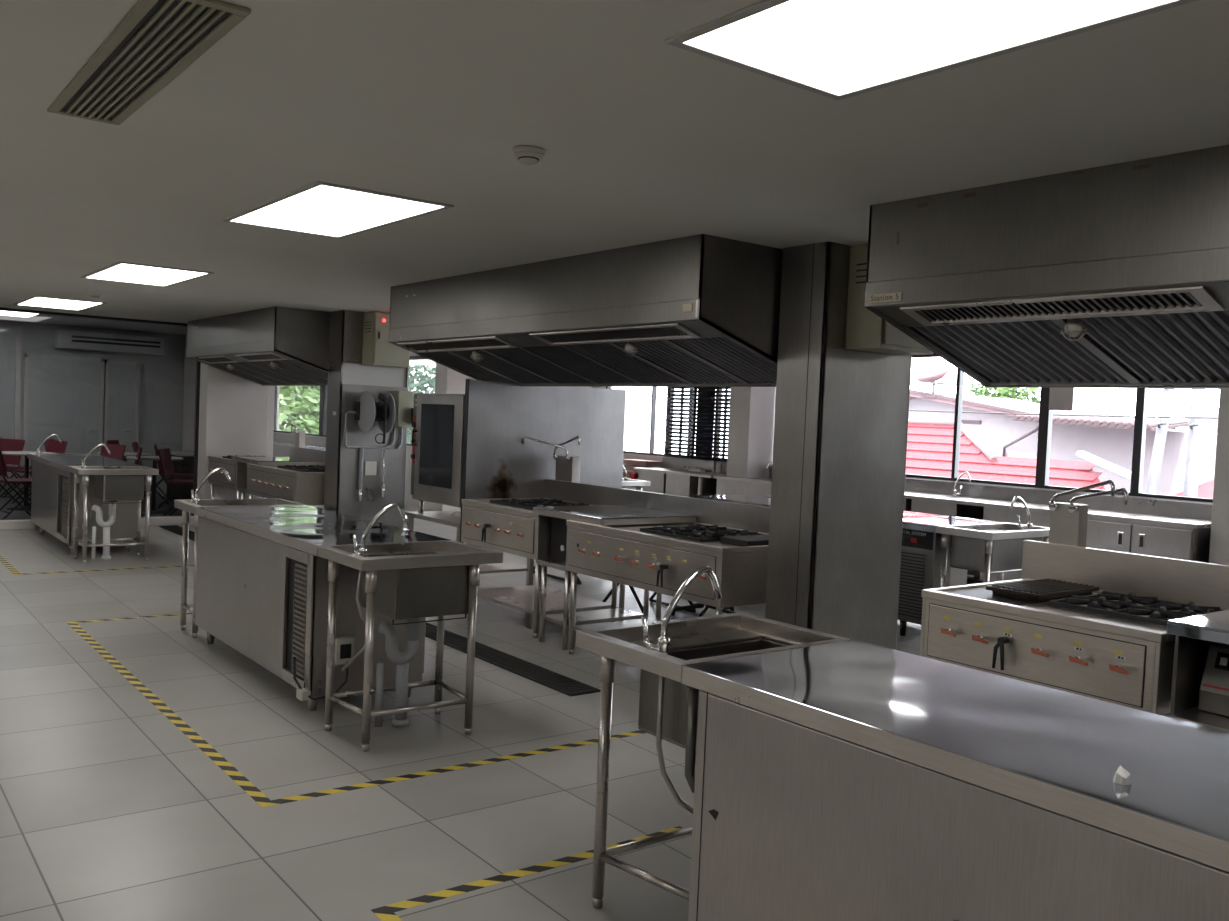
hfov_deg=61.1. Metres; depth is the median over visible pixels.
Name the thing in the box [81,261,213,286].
recessed light
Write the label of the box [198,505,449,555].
countertop
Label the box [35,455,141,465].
countertop
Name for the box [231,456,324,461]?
countertop
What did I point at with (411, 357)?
window
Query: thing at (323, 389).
window
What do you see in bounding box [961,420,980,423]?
wall vent
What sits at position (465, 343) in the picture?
supply vent
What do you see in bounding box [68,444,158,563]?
sink
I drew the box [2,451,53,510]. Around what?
round table
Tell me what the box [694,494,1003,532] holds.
countertop
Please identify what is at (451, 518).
stand
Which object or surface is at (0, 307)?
wall header
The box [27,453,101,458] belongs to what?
countertop
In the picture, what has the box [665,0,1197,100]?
recessed light
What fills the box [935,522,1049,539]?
countertop
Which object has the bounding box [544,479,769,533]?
backsplash
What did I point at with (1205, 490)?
garden shed
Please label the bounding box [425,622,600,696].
drain grate
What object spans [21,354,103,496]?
door
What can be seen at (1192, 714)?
shelf
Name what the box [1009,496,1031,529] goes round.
faucet
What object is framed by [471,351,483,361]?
lamp
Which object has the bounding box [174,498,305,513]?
countertop
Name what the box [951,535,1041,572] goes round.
basin
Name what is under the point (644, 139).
ceiling
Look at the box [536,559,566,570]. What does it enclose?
shelf
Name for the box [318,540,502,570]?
countertop
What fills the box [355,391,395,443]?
hose reel
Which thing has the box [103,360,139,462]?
door
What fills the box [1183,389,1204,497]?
utility pole
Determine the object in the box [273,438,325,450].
countertop
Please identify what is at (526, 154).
smoke detector
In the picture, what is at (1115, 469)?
box
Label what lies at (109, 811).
floor
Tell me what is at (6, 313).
recessed light
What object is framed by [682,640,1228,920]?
countertop
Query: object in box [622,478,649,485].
countertop
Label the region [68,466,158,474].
countertop
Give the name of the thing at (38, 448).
faucet
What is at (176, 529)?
floor mat
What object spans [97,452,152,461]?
round table
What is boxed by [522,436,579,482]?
pot filler
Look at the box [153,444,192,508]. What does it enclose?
dining chair
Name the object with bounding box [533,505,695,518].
countertop
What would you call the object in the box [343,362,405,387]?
wall
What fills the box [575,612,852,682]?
countertop
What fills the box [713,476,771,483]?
countertop
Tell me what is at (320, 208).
recessed light
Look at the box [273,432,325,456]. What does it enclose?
backsplash
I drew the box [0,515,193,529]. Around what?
trim
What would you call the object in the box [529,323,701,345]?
supply vent
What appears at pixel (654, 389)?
window
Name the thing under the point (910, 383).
power line
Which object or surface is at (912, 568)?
grille
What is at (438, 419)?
oven
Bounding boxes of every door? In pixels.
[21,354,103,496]
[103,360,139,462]
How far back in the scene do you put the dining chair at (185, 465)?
15.06 m
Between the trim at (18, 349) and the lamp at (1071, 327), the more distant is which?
the trim at (18, 349)
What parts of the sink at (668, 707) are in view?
leg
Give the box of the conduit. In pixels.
[344,410,402,488]
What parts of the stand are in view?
leg, frame, leg, leg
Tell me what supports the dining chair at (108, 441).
on the floor
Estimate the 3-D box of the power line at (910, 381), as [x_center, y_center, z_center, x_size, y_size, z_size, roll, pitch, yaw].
[5.959,-1.582,18.357,0.022,0.623,18.001,1,3,-38]
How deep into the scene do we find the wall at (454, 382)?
14.63 m
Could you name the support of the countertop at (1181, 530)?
on the floor
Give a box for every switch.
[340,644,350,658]
[1214,652,1228,670]
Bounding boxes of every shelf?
[477,585,611,614]
[479,561,527,573]
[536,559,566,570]
[544,608,643,625]
[574,618,661,630]
[967,571,979,576]
[1164,706,1228,731]
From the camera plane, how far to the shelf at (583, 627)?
6.73 m
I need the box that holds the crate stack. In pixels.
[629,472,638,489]
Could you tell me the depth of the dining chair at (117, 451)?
13.90 m
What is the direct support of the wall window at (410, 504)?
in the wall at (454, 382)
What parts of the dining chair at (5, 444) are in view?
leg, backrest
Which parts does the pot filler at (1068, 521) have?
post, swing spout, swing spout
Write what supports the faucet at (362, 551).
on the sink at (441, 580)
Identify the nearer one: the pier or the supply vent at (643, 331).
the supply vent at (643, 331)
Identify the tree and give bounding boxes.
[278,386,319,433]
[406,365,435,442]
[964,385,1040,403]
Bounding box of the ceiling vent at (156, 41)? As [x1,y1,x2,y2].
[47,0,250,124]
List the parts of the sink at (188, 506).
leg, leg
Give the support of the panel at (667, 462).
on the countertop at (680, 482)
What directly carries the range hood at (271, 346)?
attached to the ceiling at (644, 139)
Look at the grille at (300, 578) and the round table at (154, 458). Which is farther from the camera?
the round table at (154, 458)
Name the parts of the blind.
rail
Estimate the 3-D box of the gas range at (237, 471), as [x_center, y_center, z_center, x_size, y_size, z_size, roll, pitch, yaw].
[-4.287,0.390,12.259,0.762,0.875,1.080,1,3,-38]
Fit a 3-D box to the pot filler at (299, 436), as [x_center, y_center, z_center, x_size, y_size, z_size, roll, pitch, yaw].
[-3.814,-0.295,12.439,0.227,0.368,0.568,1,3,-29]
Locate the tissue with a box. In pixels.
[1113,765,1131,784]
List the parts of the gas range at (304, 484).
control panel, hob plate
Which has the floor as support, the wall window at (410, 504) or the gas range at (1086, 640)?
the gas range at (1086, 640)
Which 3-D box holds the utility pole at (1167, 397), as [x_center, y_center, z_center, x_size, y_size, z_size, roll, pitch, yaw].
[8.276,-0.463,15.436,0.270,10.618,1.710,1,3,-38]
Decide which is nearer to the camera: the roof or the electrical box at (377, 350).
the electrical box at (377, 350)
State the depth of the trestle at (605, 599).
8.21 m
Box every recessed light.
[0,311,38,316]
[14,296,106,310]
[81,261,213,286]
[222,181,453,237]
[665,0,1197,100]
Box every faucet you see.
[37,434,61,454]
[81,444,110,468]
[191,468,231,504]
[353,503,408,556]
[622,466,626,480]
[641,566,721,654]
[952,472,970,496]
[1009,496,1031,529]
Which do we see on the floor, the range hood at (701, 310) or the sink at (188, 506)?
the sink at (188, 506)
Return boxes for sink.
[27,434,101,532]
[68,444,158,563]
[174,468,305,637]
[318,503,502,751]
[575,566,852,907]
[622,466,649,490]
[935,496,1049,587]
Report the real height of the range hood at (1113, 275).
0.700 m
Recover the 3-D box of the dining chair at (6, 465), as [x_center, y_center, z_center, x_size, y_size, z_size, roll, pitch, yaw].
[-8.386,0.122,14.558,0.526,0.868,0.453,2,2,-18]
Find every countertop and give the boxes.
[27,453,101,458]
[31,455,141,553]
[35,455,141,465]
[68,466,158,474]
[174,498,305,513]
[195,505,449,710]
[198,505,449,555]
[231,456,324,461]
[231,456,324,505]
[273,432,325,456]
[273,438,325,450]
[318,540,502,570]
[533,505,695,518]
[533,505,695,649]
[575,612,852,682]
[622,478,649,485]
[634,467,726,497]
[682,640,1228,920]
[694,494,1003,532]
[694,494,1003,635]
[713,462,771,494]
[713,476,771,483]
[903,472,1211,581]
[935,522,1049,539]
[1164,610,1228,731]
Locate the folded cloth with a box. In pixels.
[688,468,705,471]
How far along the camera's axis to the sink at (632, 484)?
11.05 m
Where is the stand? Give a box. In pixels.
[405,511,533,585]
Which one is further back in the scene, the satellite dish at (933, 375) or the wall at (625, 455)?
the satellite dish at (933, 375)
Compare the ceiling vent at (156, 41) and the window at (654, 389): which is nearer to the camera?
the ceiling vent at (156, 41)
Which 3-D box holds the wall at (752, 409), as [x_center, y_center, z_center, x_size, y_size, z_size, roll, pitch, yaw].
[1.708,-0.156,12.972,0.480,2.420,0.360,1,3,-38]
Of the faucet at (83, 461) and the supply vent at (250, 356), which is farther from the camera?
the supply vent at (250, 356)
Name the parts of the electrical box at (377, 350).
door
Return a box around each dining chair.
[0,437,31,500]
[0,438,24,497]
[0,447,31,518]
[12,440,67,504]
[43,439,54,449]
[100,444,125,460]
[107,440,150,500]
[132,442,171,503]
[134,447,142,463]
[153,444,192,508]
[158,448,192,515]
[166,451,193,499]
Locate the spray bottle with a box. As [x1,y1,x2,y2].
[716,462,722,472]
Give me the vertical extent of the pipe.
0.460 m
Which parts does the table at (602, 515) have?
leg, leg, leg, leg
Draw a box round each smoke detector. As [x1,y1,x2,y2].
[88,292,101,297]
[513,145,544,164]
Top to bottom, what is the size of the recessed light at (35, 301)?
0.009 m
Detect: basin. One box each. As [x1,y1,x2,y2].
[95,475,143,500]
[360,565,468,619]
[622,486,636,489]
[638,638,789,752]
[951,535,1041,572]
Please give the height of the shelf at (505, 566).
0.020 m
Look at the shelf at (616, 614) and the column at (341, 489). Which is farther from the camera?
the column at (341, 489)
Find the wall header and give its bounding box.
[0,307,186,323]
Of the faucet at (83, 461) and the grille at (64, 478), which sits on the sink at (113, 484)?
the faucet at (83, 461)
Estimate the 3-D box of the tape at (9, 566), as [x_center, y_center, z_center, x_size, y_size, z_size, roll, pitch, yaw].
[-5.155,0.861,10.483,1.975,0.001,3.230,1,3,-38]
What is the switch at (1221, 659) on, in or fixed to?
attached to the oven at (1214, 686)
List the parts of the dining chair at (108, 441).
backrest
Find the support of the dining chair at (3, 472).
on the floor
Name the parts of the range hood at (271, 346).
filter frame, filter frame, filter frame, filter frame, filter frame, filter frame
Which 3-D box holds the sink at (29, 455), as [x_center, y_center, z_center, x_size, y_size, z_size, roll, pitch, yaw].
[-6.082,0.244,11.509,0.675,1.072,0.388,1,3,-38]
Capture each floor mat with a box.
[159,525,194,540]
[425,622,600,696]
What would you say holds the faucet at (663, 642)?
on the sink at (668, 707)
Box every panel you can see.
[662,457,715,471]
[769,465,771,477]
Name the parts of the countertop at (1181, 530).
door, recessed handle, recessed handle, door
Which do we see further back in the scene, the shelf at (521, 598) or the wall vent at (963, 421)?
the wall vent at (963, 421)
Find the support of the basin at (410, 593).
in the sink at (441, 580)
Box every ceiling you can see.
[0,0,1228,364]
[0,314,186,334]
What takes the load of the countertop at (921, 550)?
on the floor
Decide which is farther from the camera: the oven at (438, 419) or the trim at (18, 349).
the trim at (18, 349)
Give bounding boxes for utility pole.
[1145,389,1174,493]
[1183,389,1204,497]
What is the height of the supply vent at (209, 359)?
0.094 m
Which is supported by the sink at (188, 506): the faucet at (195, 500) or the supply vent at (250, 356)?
the faucet at (195, 500)
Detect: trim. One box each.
[0,308,200,516]
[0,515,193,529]
[13,326,21,497]
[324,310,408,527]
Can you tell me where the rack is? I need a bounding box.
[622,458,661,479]
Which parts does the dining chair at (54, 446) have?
seat, backrest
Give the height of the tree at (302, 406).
7.173 m
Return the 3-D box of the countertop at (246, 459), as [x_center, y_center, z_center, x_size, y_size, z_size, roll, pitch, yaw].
[-3.753,0.427,11.674,0.810,0.893,0.900,1,3,-38]
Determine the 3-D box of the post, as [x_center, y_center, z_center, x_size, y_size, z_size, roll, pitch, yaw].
[1.076,0.611,13.224,0.040,0.814,0.040,1,3,-38]
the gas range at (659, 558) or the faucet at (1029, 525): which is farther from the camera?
the faucet at (1029, 525)
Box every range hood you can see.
[186,306,329,385]
[389,234,782,386]
[864,145,1228,387]
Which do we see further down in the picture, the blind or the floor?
the floor
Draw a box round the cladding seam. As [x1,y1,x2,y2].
[795,243,814,620]
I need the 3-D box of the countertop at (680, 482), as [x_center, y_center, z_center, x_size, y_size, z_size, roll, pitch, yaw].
[0.972,0.562,13.766,0.655,0.860,1.550,1,3,-38]
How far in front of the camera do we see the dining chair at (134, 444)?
14.89 m
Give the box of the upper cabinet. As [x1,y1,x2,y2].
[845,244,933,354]
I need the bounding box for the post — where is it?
[698,477,702,494]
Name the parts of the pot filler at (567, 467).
swing spout, swing spout, post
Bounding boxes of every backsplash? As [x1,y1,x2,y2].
[290,446,325,460]
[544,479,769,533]
[1021,540,1228,609]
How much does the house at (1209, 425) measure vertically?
5.900 m
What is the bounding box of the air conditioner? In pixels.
[54,329,164,354]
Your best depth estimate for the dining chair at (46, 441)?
14.47 m
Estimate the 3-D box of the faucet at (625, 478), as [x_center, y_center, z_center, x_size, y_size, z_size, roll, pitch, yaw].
[0.024,0.113,11.255,0.242,0.267,0.124,1,3,-38]
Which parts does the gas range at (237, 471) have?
leg, control panel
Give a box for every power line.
[630,394,1217,418]
[910,381,1219,388]
[910,383,981,384]
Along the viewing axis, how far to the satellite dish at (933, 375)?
22.98 m
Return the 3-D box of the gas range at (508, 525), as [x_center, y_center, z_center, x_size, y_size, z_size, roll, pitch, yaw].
[-0.563,0.734,7.575,0.803,0.880,1.045,1,3,-38]
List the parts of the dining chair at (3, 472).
backrest, leg, leg, seat, leg, leg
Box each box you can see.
[362,312,409,367]
[391,391,413,427]
[1075,451,1130,478]
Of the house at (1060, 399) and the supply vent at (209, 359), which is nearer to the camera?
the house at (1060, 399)
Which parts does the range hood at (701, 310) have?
filter frame, filter frame, filter frame, filter frame, filter frame, filter frame, filter frame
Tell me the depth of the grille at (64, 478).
9.99 m
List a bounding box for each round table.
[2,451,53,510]
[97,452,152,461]
[126,456,182,513]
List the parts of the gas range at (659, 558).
leg, valve lever, control panel, leg, valve lever, hob plate, leg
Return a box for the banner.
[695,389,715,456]
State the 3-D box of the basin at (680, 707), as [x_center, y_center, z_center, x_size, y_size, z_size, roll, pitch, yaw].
[0.376,0.712,3.191,0.524,0.232,0.312,1,3,-38]
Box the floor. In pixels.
[0,496,982,920]
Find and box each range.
[208,455,265,498]
[246,463,324,506]
[461,498,616,637]
[565,520,768,653]
[920,578,1222,715]
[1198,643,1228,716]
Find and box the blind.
[663,387,730,461]
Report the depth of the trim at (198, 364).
12.59 m
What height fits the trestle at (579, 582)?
0.598 m
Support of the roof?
on the ground
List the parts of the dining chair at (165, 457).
backrest, leg, leg, seat, leg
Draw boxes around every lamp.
[226,364,234,369]
[269,362,278,368]
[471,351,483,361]
[623,343,638,355]
[1060,319,1087,340]
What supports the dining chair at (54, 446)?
on the floor
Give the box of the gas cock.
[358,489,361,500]
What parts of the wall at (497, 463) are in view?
edge trim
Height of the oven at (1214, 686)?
0.233 m
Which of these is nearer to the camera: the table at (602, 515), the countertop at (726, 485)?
the table at (602, 515)
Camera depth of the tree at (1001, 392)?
29.93 m
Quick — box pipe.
[381,450,384,496]
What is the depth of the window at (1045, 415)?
10.15 m
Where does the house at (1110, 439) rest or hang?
on the ground
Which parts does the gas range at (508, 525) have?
valve lever, control panel, hob plate, leg, leg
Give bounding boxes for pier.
[1209,388,1228,565]
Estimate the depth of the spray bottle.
13.53 m
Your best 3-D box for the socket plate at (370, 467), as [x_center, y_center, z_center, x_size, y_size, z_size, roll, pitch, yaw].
[-2.372,0.076,10.121,0.120,0.135,0.022,1,3,-38]
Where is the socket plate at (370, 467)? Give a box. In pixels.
[364,461,376,474]
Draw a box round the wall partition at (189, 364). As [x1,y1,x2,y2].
[182,335,274,456]
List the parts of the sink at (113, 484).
leg, leg, leg, leg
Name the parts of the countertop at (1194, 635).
panel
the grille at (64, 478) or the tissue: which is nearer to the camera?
the tissue
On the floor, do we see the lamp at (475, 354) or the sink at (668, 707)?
the sink at (668, 707)
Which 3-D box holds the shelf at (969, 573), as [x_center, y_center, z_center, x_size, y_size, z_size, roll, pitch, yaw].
[3.604,1.114,10.290,0.520,0.020,0.220,1,3,-38]
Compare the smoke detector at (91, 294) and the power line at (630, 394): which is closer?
the smoke detector at (91, 294)
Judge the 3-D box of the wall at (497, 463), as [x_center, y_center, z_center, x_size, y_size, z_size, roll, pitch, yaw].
[-0.544,0.271,8.279,1.504,1.750,0.040,1,3,-38]
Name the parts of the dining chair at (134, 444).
backrest, leg, leg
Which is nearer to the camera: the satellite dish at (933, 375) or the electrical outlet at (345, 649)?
the electrical outlet at (345, 649)
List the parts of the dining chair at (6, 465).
seat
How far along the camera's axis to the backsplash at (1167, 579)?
4.57 m
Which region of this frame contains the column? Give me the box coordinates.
[765,241,911,649]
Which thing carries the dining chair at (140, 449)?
on the floor
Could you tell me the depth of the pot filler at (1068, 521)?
4.82 m
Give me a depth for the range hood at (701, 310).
5.97 m
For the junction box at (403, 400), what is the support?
attached to the wall at (353, 373)
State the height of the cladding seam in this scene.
2.420 m
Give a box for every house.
[909,389,1216,495]
[1049,388,1084,410]
[1184,407,1218,432]
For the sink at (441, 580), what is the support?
on the floor
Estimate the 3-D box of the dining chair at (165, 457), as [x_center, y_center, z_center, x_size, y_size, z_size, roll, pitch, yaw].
[-5.521,0.295,13.297,0.526,0.868,0.453,2,2,-8]
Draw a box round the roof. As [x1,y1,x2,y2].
[905,418,1104,489]
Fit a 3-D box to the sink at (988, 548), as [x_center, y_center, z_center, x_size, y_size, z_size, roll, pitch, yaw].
[2.706,0.786,7.378,0.860,1.072,0.440,1,3,-38]
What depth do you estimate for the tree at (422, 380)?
24.60 m
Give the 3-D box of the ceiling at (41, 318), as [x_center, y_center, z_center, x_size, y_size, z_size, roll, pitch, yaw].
[-8.668,-1.973,12.245,8.150,0.180,4.040,1,3,-38]
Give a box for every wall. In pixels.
[0,320,184,495]
[197,363,268,498]
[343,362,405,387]
[438,366,590,510]
[460,379,625,542]
[591,386,1212,580]
[726,387,775,477]
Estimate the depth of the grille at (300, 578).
5.18 m
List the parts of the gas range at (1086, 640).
valve lever, valve lever, valve lever, control panel, valve lever, hob plate, valve lever, burner, valve lever, burner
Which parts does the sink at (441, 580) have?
leg, leg, waste lever, leg, leg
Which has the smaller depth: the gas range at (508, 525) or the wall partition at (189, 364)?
the gas range at (508, 525)
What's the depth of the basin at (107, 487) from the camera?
9.52 m
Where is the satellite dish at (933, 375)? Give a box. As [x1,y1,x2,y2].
[914,367,948,397]
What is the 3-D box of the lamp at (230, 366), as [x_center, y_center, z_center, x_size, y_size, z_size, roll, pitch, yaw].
[-4.332,-1.060,11.752,0.101,0.081,0.101,1,3,-38]
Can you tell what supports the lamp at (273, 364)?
attached to the range hood at (271, 346)
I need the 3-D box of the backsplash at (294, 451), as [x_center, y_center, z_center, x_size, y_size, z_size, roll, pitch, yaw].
[-3.139,0.137,11.581,0.035,0.472,2.560,1,3,-38]
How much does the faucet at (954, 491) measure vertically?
0.268 m
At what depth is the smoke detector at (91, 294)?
9.20 m
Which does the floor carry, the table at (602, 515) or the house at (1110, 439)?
the table at (602, 515)
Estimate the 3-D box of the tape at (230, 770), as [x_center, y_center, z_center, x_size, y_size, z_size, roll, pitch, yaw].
[-1.691,1.190,5.981,1.965,0.001,3.810,1,3,-38]
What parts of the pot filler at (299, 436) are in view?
post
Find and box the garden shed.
[1173,479,1213,498]
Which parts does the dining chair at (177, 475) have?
backrest, leg, leg, leg, leg, seat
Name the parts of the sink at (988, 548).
leg, leg, leg, leg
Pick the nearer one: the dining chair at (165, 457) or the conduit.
the conduit
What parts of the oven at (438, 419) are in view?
control panel, door handle, door glass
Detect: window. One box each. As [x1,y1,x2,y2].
[274,386,327,436]
[275,351,442,511]
[406,356,426,445]
[606,386,721,457]
[905,353,1212,502]
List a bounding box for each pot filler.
[281,421,304,447]
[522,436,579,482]
[1049,480,1127,546]
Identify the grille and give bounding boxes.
[57,468,71,544]
[292,563,307,677]
[898,551,924,618]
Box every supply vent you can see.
[196,356,239,363]
[235,352,287,361]
[397,336,517,352]
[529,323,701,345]
[900,286,1224,325]
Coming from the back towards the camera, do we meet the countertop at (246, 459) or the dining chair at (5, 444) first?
the dining chair at (5, 444)
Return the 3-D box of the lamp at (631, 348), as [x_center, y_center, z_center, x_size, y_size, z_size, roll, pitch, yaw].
[0.095,-0.639,5.988,0.101,0.081,0.101,1,3,-38]
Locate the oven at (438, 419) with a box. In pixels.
[410,393,464,512]
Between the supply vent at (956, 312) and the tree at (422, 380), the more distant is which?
the tree at (422, 380)
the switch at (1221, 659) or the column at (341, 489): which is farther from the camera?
the column at (341, 489)
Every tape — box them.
[0,555,193,574]
[66,613,645,806]
[371,826,681,920]
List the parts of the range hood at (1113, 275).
filter frame, filter frame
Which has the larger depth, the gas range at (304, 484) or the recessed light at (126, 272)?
the gas range at (304, 484)

